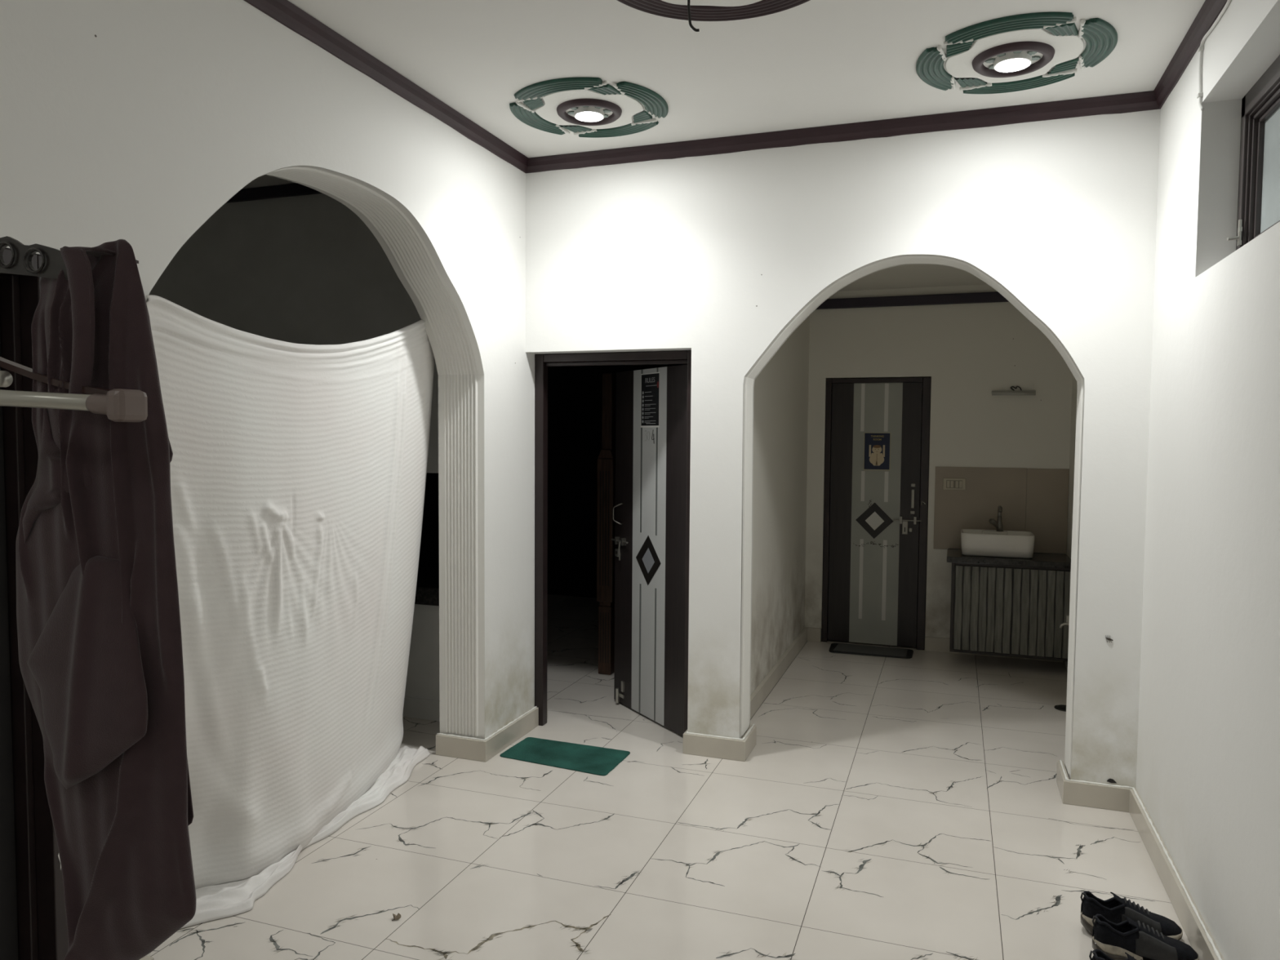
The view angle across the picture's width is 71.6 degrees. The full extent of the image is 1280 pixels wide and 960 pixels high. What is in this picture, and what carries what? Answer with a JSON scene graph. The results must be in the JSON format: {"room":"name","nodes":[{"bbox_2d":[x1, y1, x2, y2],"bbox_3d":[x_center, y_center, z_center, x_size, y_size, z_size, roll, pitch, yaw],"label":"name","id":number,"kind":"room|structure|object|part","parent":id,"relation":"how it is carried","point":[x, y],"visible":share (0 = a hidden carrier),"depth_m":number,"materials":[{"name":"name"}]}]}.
{"room":"entrance hall","nodes":[
{"label":"entrance hall","id":0,"kind":"room"},
{"bbox_2d":[0,0,525,959],"bbox_3d":[-1.702,-0.064,2.002,0.255,3.100,5.839,1,3,19],"label":"wall","id":1,"kind":"structure","parent":0,"point":[135,122],"depth_m":2.76,"materials":[{"name":"white paint"}]},
{"bbox_2d":[0,248,67,959],"bbox_3d":[-1.691,0.475,1.892,0.144,2.033,0.886,1,3,19],"label":"door","id":2,"kind":"structure","parent":1,"relation":"in","point":[33,923],"depth_m":2.25,"materials":[{"name":"brown paint"}]},
{"bbox_2d":[141,955,154,959],"bbox_3d":[-1.433,1.416,2.446,0.027,0.100,0.200,1,3,19],"label":"baseboard","id":3,"kind":"structure","parent":1,"relation":"attached to","point":[147,957],"depth_m":2.53,"materials":[{"name":"tile"}]},
{"bbox_2d":[146,294,435,928],"bbox_3d":[-1.360,0.308,3.513,0.391,2.204,1.963,1,3,12],"label":"sheet","id":4,"kind":"object","parent":1,"relation":"hanging from","point":[299,471],"visible":0.94,"depth_m":3.19,"materials":[{"name":"white fabric"}]},
{"bbox_2d":[146,165,484,737],"bbox_3d":[-1.197,0.087,3.441,0.255,2.452,1.926,1,3,19],"label":"trim","id":5,"kind":"structure","parent":1,"relation":"attached to","point":[409,250],"depth_m":4.32,"materials":[{"name":"white paint"}]},
{"bbox_2d":[435,706,538,761],"bbox_3d":[-0.787,1.304,4.647,0.282,0.109,0.584,1,3,19],"label":"baseboard","id":6,"kind":"structure","parent":1,"relation":"attached to","point":[448,745],"depth_m":4.41,"materials":[{"name":"tile"}]},
{"bbox_2d":[244,0,1227,173],"bbox_3d":[-0.198,-1.464,1.401,2.913,0.068,5.839,1,3,19],"label":"trim","id":7,"kind":"structure","parent":1,"relation":"attached to","point":[283,11],"depth_m":3.85,"materials":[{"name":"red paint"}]},
{"bbox_2d":[417,364,684,597],"bbox_3d":[-0.938,-0.317,7.049,3.920,3.100,3.725,1,3,19],"label":"wall","id":8,"kind":"structure","parent":0,"point":[575,393],"depth_m":8.74,"materials":[{"name":"black paint"}]},
{"bbox_2d":[414,577,439,605],"bbox_3d":[-1.518,0.629,5.191,0.970,0.098,0.286,1,3,19],"label":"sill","id":9,"kind":"structure","parent":8,"relation":"attached to","point":[427,593],"depth_m":4.93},
{"bbox_2d":[146,109,1160,787],"bbox_3d":[-0.525,-0.199,4.804,6.200,3.100,0.236,1,3,19],"label":"wall","id":10,"kind":"structure","parent":0,"point":[712,257],"depth_m":4.26,"materials":[{"name":"white paint"}]},
{"bbox_2d":[226,183,322,203],"bbox_3d":[-2.162,-1.673,5.170,2.800,0.064,0.035,1,3,19],"label":"trim","id":11,"kind":"structure","parent":10,"relation":"attached to","point":[291,189],"depth_m":5.14,"materials":[{"name":"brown paint"}]},
{"bbox_2d":[402,696,439,721],"bbox_3d":[-2.182,1.259,5.323,2.800,0.109,0.027,1,3,19],"label":"baseboard","id":12,"kind":"structure","parent":10,"relation":"attached to","point":[413,707],"depth_m":4.97,"materials":[{"name":"paint"}]},
{"bbox_2d":[534,350,691,736],"bbox_3d":[-0.048,0.333,4.962,0.908,2.028,0.591,1,3,19],"label":"door","id":13,"kind":"structure","parent":10,"relation":"in","point":[651,540],"depth_m":4.85,"materials":[{"name":"brown paint"}]},
{"bbox_3d":[-0.132,0.198,5.202,0.067,0.131,0.021,2,3,24],"label":"pull handle","id":14,"kind":"part","parent":13,"relation":"part of","materials":[{"name":"silver metal"}]},
{"bbox_3d":[0.047,0.360,4.950,0.001,1.951,0.355,-1,3,-30],"label":"silver panel","id":15,"kind":"part","parent":13,"relation":"part of","materials":[{"name":"silver metal"}]},
{"bbox_2d":[640,372,659,427],"bbox_3d":[0.055,-0.440,4.900,0.003,0.300,0.197,-1,3,-30],"label":"notice","id":16,"kind":"object","parent":13,"relation":"attached to","point":[650,382],"visible":1,"depth_m":4.90,"materials":[{"name":"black paper"}]},
{"bbox_2d":[682,724,756,761],"bbox_3d":[0.409,1.319,4.532,0.319,0.108,0.263,1,3,19],"label":"baseboard","id":17,"kind":"structure","parent":10,"relation":"attached to","point":[694,744],"depth_m":4.41,"materials":[{"name":"tile"}]},
{"bbox_2d":[739,254,1084,777],"bbox_3d":[1.238,0.132,4.195,1.490,2.320,0.236,1,3,19],"label":"trim","id":18,"kind":"structure","parent":10,"relation":"attached to","point":[749,378],"depth_m":4.20,"materials":[{"name":"white paint"}]},
{"bbox_2d":[1105,635,1113,642],"bbox_3d":[2.016,0.684,3.814,0.029,0.031,0.011,1,3,19],"label":"wall bug","id":19,"kind":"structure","parent":10,"relation":"attached to","point":[1108,637],"depth_m":3.81,"materials":[{"name":"brown"}]},
{"bbox_2d":[1106,778,1115,782],"bbox_3d":[2.040,1.301,3.840,0.038,0.019,0.003,1,3,19],"label":"plaster hole","id":20,"kind":"object","parent":10,"relation":"attached to","point":[1110,780],"visible":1,"depth_m":3.84,"materials":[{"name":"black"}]},
{"bbox_2d":[150,594,1191,959],"bbox_3d":[-0.798,1.455,3.752,7.971,0.100,10.000,1,3,19],"label":"floor","id":21,"kind":"structure","parent":0,"point":[880,807],"depth_m":3.49,"materials":[{"name":"tile"}]},
{"bbox_2d":[0,235,147,422],"bbox_3d":[-1.038,0.587,1.226,0.448,1.885,0.962,-2,4,-42],"label":"clothes rack","id":22,"kind":"object","parent":21,"relation":"on","point":[119,405],"visible":0.98,"depth_m":1.01,"materials":[{"name":"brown metal"}]},
{"bbox_3d":[-1.051,-0.148,1.215,0.515,0.047,0.021,1,3,19],"label":"rail","id":23,"kind":"part","parent":22,"relation":"part of","materials":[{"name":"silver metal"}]},
{"bbox_3d":[-0.988,-0.294,1.188,0.624,0.084,0.004,1,3,19],"label":"holed plate","id":24,"kind":"part","parent":22,"relation":"part of","materials":[{"name":"brown metal"}]},
{"bbox_3d":[-0.838,-0.101,1.036,0.469,0.041,0.018,1,3,10],"label":"rail","id":25,"kind":"part","parent":22,"relation":"part of","materials":[{"name":"silver metal"}]},
{"bbox_3d":[-0.999,-0.225,1.232,0.995,0.263,0.040,2,3,28],"label":"folding arm","id":26,"kind":"part","parent":22,"relation":"part of","materials":[{"name":"grey metal"}]},
{"bbox_2d":[15,239,195,959],"bbox_3d":[-0.683,0.177,1.122,0.292,0.941,0.127,1,3,19],"label":"robe","id":27,"kind":"object","parent":22,"relation":"hanging from","point":[98,616],"visible":0.98,"depth_m":1.08,"materials":[{"name":"fabric"}]},
{"bbox_3d":[-0.608,0.150,1.154,0.061,0.613,0.015,1,3,19],"label":"panel","id":28,"kind":"part","parent":27,"relation":"part of","materials":[{"name":"fabric"}]},
{"bbox_2d":[391,913,400,920],"bbox_3d":[-0.802,1.438,2.926,0.030,0.014,0.024,0,3,-14],"label":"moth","id":29,"kind":"object","parent":21,"relation":"on","point":[398,916],"visible":1,"depth_m":2.92,"materials":[{"name":"brown"}]},
{"bbox_2d":[499,737,630,775],"bbox_3d":[-0.379,1.370,4.422,0.598,0.005,0.350,1,3,19],"label":"door mat","id":30,"kind":"object","parent":21,"relation":"on","point":[595,760],"visible":1,"depth_m":4.41,"materials":[{"name":"green fabric"}]},
{"bbox_2d":[828,643,913,658],"bbox_3d":[1.716,1.270,6.610,0.605,0.013,0.293,1,3,19],"label":"door mat","id":31,"kind":"object","parent":21,"relation":"on","point":[842,648],"visible":1,"depth_m":6.58,"materials":[{"name":"black rubber"}]},
{"bbox_2d":[1053,704,1066,711],"bbox_3d":[2.516,1.340,5.248,0.124,0.023,0.124,1,3,19],"label":"shoe","id":32,"kind":"object","parent":21,"relation":"on","point":[1060,707],"visible":0.44,"depth_m":5.25,"materials":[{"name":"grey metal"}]},
{"bbox_2d":[1088,949,1142,959],"bbox_3d":[1.442,1.416,2.522,0.306,0.133,0.118,1,3,19],"label":"sneaker","id":33,"kind":"object","parent":21,"relation":"on","point":[1099,954],"visible":1,"depth_m":2.55,"materials":[{"name":"fabric"}]},
{"bbox_2d":[1080,890,1182,940],"bbox_3d":[1.582,1.400,2.866,0.307,0.133,0.113,1,3,12],"label":"sneaker","id":34,"kind":"object","parent":21,"relation":"on","point":[1113,909],"visible":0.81,"depth_m":2.84,"materials":[{"name":"fabric"}]},
{"bbox_2d":[1092,914,1199,959],"bbox_3d":[1.548,1.407,2.728,0.307,0.133,0.113,1,3,10],"label":"sneaker","id":35,"kind":"object","parent":21,"relation":"on","point":[1140,941],"visible":1,"depth_m":2.70,"materials":[{"name":"fabric"}]},
{"bbox_2d":[241,0,1205,189],"bbox_3d":[-0.995,-1.709,3.669,6.398,0.175,10.000,1,3,19],"label":"ceiling","id":36,"kind":"structure","parent":0,"point":[812,63],"depth_m":3.34,"materials":[{"name":"paint"}]},
{"bbox_2d":[509,76,668,137],"bbox_3d":[-0.222,-1.614,3.893,0.692,0.034,0.692,1,3,19],"label":"ceiling medallion","id":37,"kind":"object","parent":36,"relation":"attached to","point":[620,102],"visible":0.97,"depth_m":3.82,"materials":[{"name":"green paint"}]},
{"bbox_2d":[573,106,604,121],"bbox_3d":[-0.222,-1.603,3.894,0.132,0.027,0.132,1,3,19],"label":"ceiling light","id":38,"kind":"object","parent":37,"relation":"attached to","point":[590,113],"visible":1,"depth_m":3.87,"materials":[{"name":"white paint"}]},
{"bbox_3d":[-0.222,-1.617,3.893,0.210,0.001,0.210,1,3,19],"label":"rosette dish","id":39,"kind":"part","parent":37,"relation":"part of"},
{"bbox_2d":[617,0,809,21],"bbox_3d":[0.235,-1.552,2.624,0.856,0.015,0.856,1,3,19],"label":"ceiling rose","id":40,"kind":"object","parent":36,"relation":"attached to","point":[700,10],"visible":0.98,"depth_m":2.94,"materials":[{"name":"red paint"}]},
{"bbox_2d":[687,0,699,31],"bbox_3d":[0.158,-1.445,2.657,0.042,0.208,0.008,1,3,19],"label":"ceiling hook","id":41,"kind":"object","parent":40,"relation":"hanging from","point":[691,26],"visible":1,"depth_m":2.66,"materials":[{"name":"black metal"}]},
{"bbox_2d":[915,12,1117,93],"bbox_3d":[1.394,-1.573,3.322,0.692,0.034,0.692,1,3,19],"label":"ceiling medallion","id":42,"kind":"object","parent":36,"relation":"attached to","point":[993,38],"visible":0.98,"depth_m":3.25,"materials":[{"name":"green paint"}]},
{"bbox_2d":[993,51,1031,72],"bbox_3d":[1.394,-1.562,3.322,0.132,0.027,0.132,1,3,19],"label":"ceiling light","id":43,"kind":"object","parent":42,"relation":"attached to","point":[1011,61],"visible":0.99,"depth_m":3.30,"materials":[{"name":"white paint"}]},
{"bbox_3d":[1.394,-1.576,3.322,0.210,0.001,0.210,1,3,19],"label":"rosette dish","id":44,"kind":"part","parent":42,"relation":"part of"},
{"bbox_2d":[750,315,809,694],"bbox_3d":[0.796,-0.238,5.764,0.200,3.100,2.454,1,3,19],"label":"wall","id":45,"kind":"structure","parent":0,"point":[780,390],"depth_m":5.84,"materials":[{"name":"paint"}]},
{"bbox_2d":[750,626,821,719],"bbox_3d":[0.941,1.261,5.784,0.131,0.104,2.455,1,3,19],"label":"baseboard","id":46,"kind":"structure","parent":45,"relation":"attached to","point":[768,682],"depth_m":5.90,"materials":[{"name":"tile"}]},
{"bbox_2d":[816,291,1008,309],"bbox_3d":[1.766,-1.268,5.369,1.844,0.074,2.455,1,3,19],"label":"trim","id":47,"kind":"structure","parent":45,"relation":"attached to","point":[993,296],"depth_m":6.55,"materials":[{"name":"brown paint"}]},
{"bbox_2d":[838,264,986,291],"bbox_3d":[1.769,-1.612,5.351,1.846,0.500,2.457,1,3,19],"label":"ceiling","id":48,"kind":"structure","parent":0,"point":[904,276],"depth_m":6.19,"materials":[{"name":"paint"}]},
{"bbox_2d":[804,284,1072,638],"bbox_3d":[2.217,-0.274,6.667,2.276,3.100,0.200,1,3,19],"label":"wall","id":49,"kind":"structure","parent":0,"point":[969,352],"depth_m":6.53,"materials":[{"name":"paint"}]},
{"bbox_2d":[821,377,931,649],"bbox_3d":[1.790,0.248,6.763,0.766,2.040,0.093,1,3,19],"label":"door","id":50,"kind":"structure","parent":49,"relation":"in","point":[874,530],"depth_m":6.75,"materials":[{"name":"brown paint"}]},
{"bbox_3d":[1.790,0.261,6.750,0.357,1.990,0.001,1,3,19],"label":"silver panel","id":51,"kind":"part","parent":50,"relation":"part of","materials":[{"name":"silver metal"}]},
{"bbox_2d":[863,432,891,471],"bbox_3d":[1.795,-0.216,6.722,0.198,0.288,0.004,1,3,19],"label":"poster","id":52,"kind":"object","parent":50,"relation":"attached to","point":[877,446],"visible":1,"depth_m":6.72,"materials":[{"name":"blue paper"}]},
{"bbox_3d":[2.042,0.142,6.646,0.032,0.228,0.018,1,3,19],"label":"pull handle","id":53,"kind":"part","parent":50,"relation":"part of","materials":[{"name":"silver metal"}]},
{"bbox_2d":[942,478,965,490],"bbox_3d":[2.309,0.031,6.525,0.156,0.086,0.016,1,3,19],"label":"switch plate","id":54,"kind":"object","parent":49,"relation":"attached to","point":[948,483],"visible":1,"depth_m":6.52,"materials":[{"name":"beige plastic"}]},
{"bbox_2d":[924,636,1063,662],"bbox_3d":[2.578,1.236,6.492,0.943,0.104,0.027,1,3,19],"label":"baseboard","id":55,"kind":"structure","parent":49,"relation":"attached to","point":[931,643],"depth_m":6.59,"materials":[{"name":"tile"}]},
{"bbox_2d":[933,466,1069,553],"bbox_3d":[2.608,0.217,6.441,0.897,0.612,0.008,1,3,19],"label":"backsplash","id":56,"kind":"structure","parent":49,"relation":"attached to","point":[1045,497],"depth_m":6.42,"materials":[{"name":"beige tile"}]},
{"bbox_2d":[949,562,1071,661],"bbox_3d":[2.587,0.883,6.234,0.765,0.628,0.414,1,3,19],"label":"vanity cabinet","id":57,"kind":"object","parent":49,"relation":"attached to","point":[996,610],"visible":0.94,"depth_m":6.04,"materials":[{"name":"grey wood"}]},
{"bbox_3d":[2.358,0.888,6.109,0.369,0.589,0.025,1,3,19],"label":"door","id":58,"kind":"part","parent":57,"relation":"part of","materials":[{"name":"grey wood"}]},
{"bbox_2d":[946,548,1071,568],"bbox_3d":[2.574,0.547,6.221,0.800,0.040,0.474,1,3,19],"label":"countertop","id":59,"kind":"structure","parent":57,"relation":"on","point":[953,555],"depth_m":6.05,"materials":[{"name":"stone"}]},
{"bbox_2d":[960,528,1035,558],"bbox_3d":[2.503,0.446,6.237,0.475,0.158,0.315,1,3,19],"label":"basin","id":60,"kind":"object","parent":59,"relation":"in","point":[974,542],"visible":1,"depth_m":6.11,"materials":[{"name":"white ceramic"}]},
{"bbox_2d":[989,506,1003,531],"bbox_3d":[2.527,0.274,6.291,0.099,0.186,0.139,1,3,19],"label":"tap","id":61,"kind":"object","parent":60,"relation":"on","point":[998,525],"visible":1,"depth_m":6.31,"materials":[{"name":"silver metal"}]},
{"bbox_3d":[2.531,0.313,6.333,0.082,0.077,0.042,0,3,-2],"label":"lever","id":62,"kind":"part","parent":61,"relation":"part of","materials":[{"name":"silver metal"}]},
{"bbox_3d":[2.545,0.223,6.277,0.023,0.083,0.128,1,3,19],"label":"spout","id":63,"kind":"part","parent":61,"relation":"part of","materials":[{"name":"silver metal"}]},
{"bbox_3d":[2.708,0.897,5.985,0.369,0.589,0.025,1,3,19],"label":"door","id":64,"kind":"part","parent":57,"relation":"part of","materials":[{"name":"grey wood"}]},
{"bbox_2d":[991,386,1035,395],"bbox_3d":[2.674,-0.639,6.356,0.292,0.070,0.046,1,3,19],"label":"wall light","id":65,"kind":"object","parent":49,"relation":"attached to","point":[1012,392],"visible":1,"depth_m":6.35,"materials":[{"name":"grey plastic"}]},
{"bbox_2d":[1063,0,1279,959],"bbox_3d":[1.723,-0.051,2.217,0.232,3.100,8.530,1,3,19],"label":"wall","id":66,"kind":"structure","parent":0,"point":[1208,765],"depth_m":2.81,"materials":[{"name":"white paint"}]},
{"bbox_2d":[1058,614,1069,628],"bbox_3d":[2.733,0.906,5.660,0.110,0.088,0.024,1,3,19],"label":"tap","id":67,"kind":"object","parent":66,"relation":"attached to","point":[1067,622],"visible":0.68,"depth_m":5.66,"materials":[{"name":"silver metal"}]},
{"bbox_3d":[2.733,0.928,5.661,0.110,0.045,0.024,1,3,19],"label":"spout","id":68,"kind":"part","parent":67,"relation":"part of","materials":[{"name":"silver metal"}]},
{"bbox_3d":[2.731,0.886,5.660,0.024,0.048,0.024,1,3,19],"label":"tap knob","id":69,"kind":"part","parent":67,"relation":"part of","materials":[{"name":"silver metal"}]},
{"bbox_2d":[1056,760,1224,959],"bbox_3d":[1.058,1.492,1.224,0.285,0.109,6.075,1,3,19],"label":"baseboard","id":70,"kind":"structure","parent":66,"relation":"attached to","point":[1077,793],"depth_m":3.38,"materials":[{"name":"tile"}]},
{"bbox_2d":[1196,0,1231,111],"bbox_3d":[1.830,-1.380,2.796,0.014,0.283,0.534,1,3,19],"label":"cable","id":71,"kind":"object","parent":66,"relation":"attached to","point":[1199,95],"visible":1,"depth_m":3.02,"materials":[{"name":"white plastic"}]},
{"bbox_2d":[1226,54,1279,250],"bbox_3d":[1.830,-0.961,2.413,0.101,0.590,1.253,1,3,19],"label":"window","id":72,"kind":"structure","parent":66,"relation":"in","point":[1259,180],"depth_m":2.90,"materials":[{"name":"paint"}]},
{"bbox_3d":[1.850,-0.961,2.406,0.050,0.460,1.163,1,3,19],"label":"sash","id":73,"kind":"part","parent":72,"relation":"part of","materials":[{"name":"paint"}]},
{"bbox_3d":[1.862,-0.960,2.401,0.006,0.490,1.153,1,3,19],"label":"glass pane","id":74,"kind":"part","parent":72,"relation":"part of","materials":[{"name":"clear glass"}]}
]}

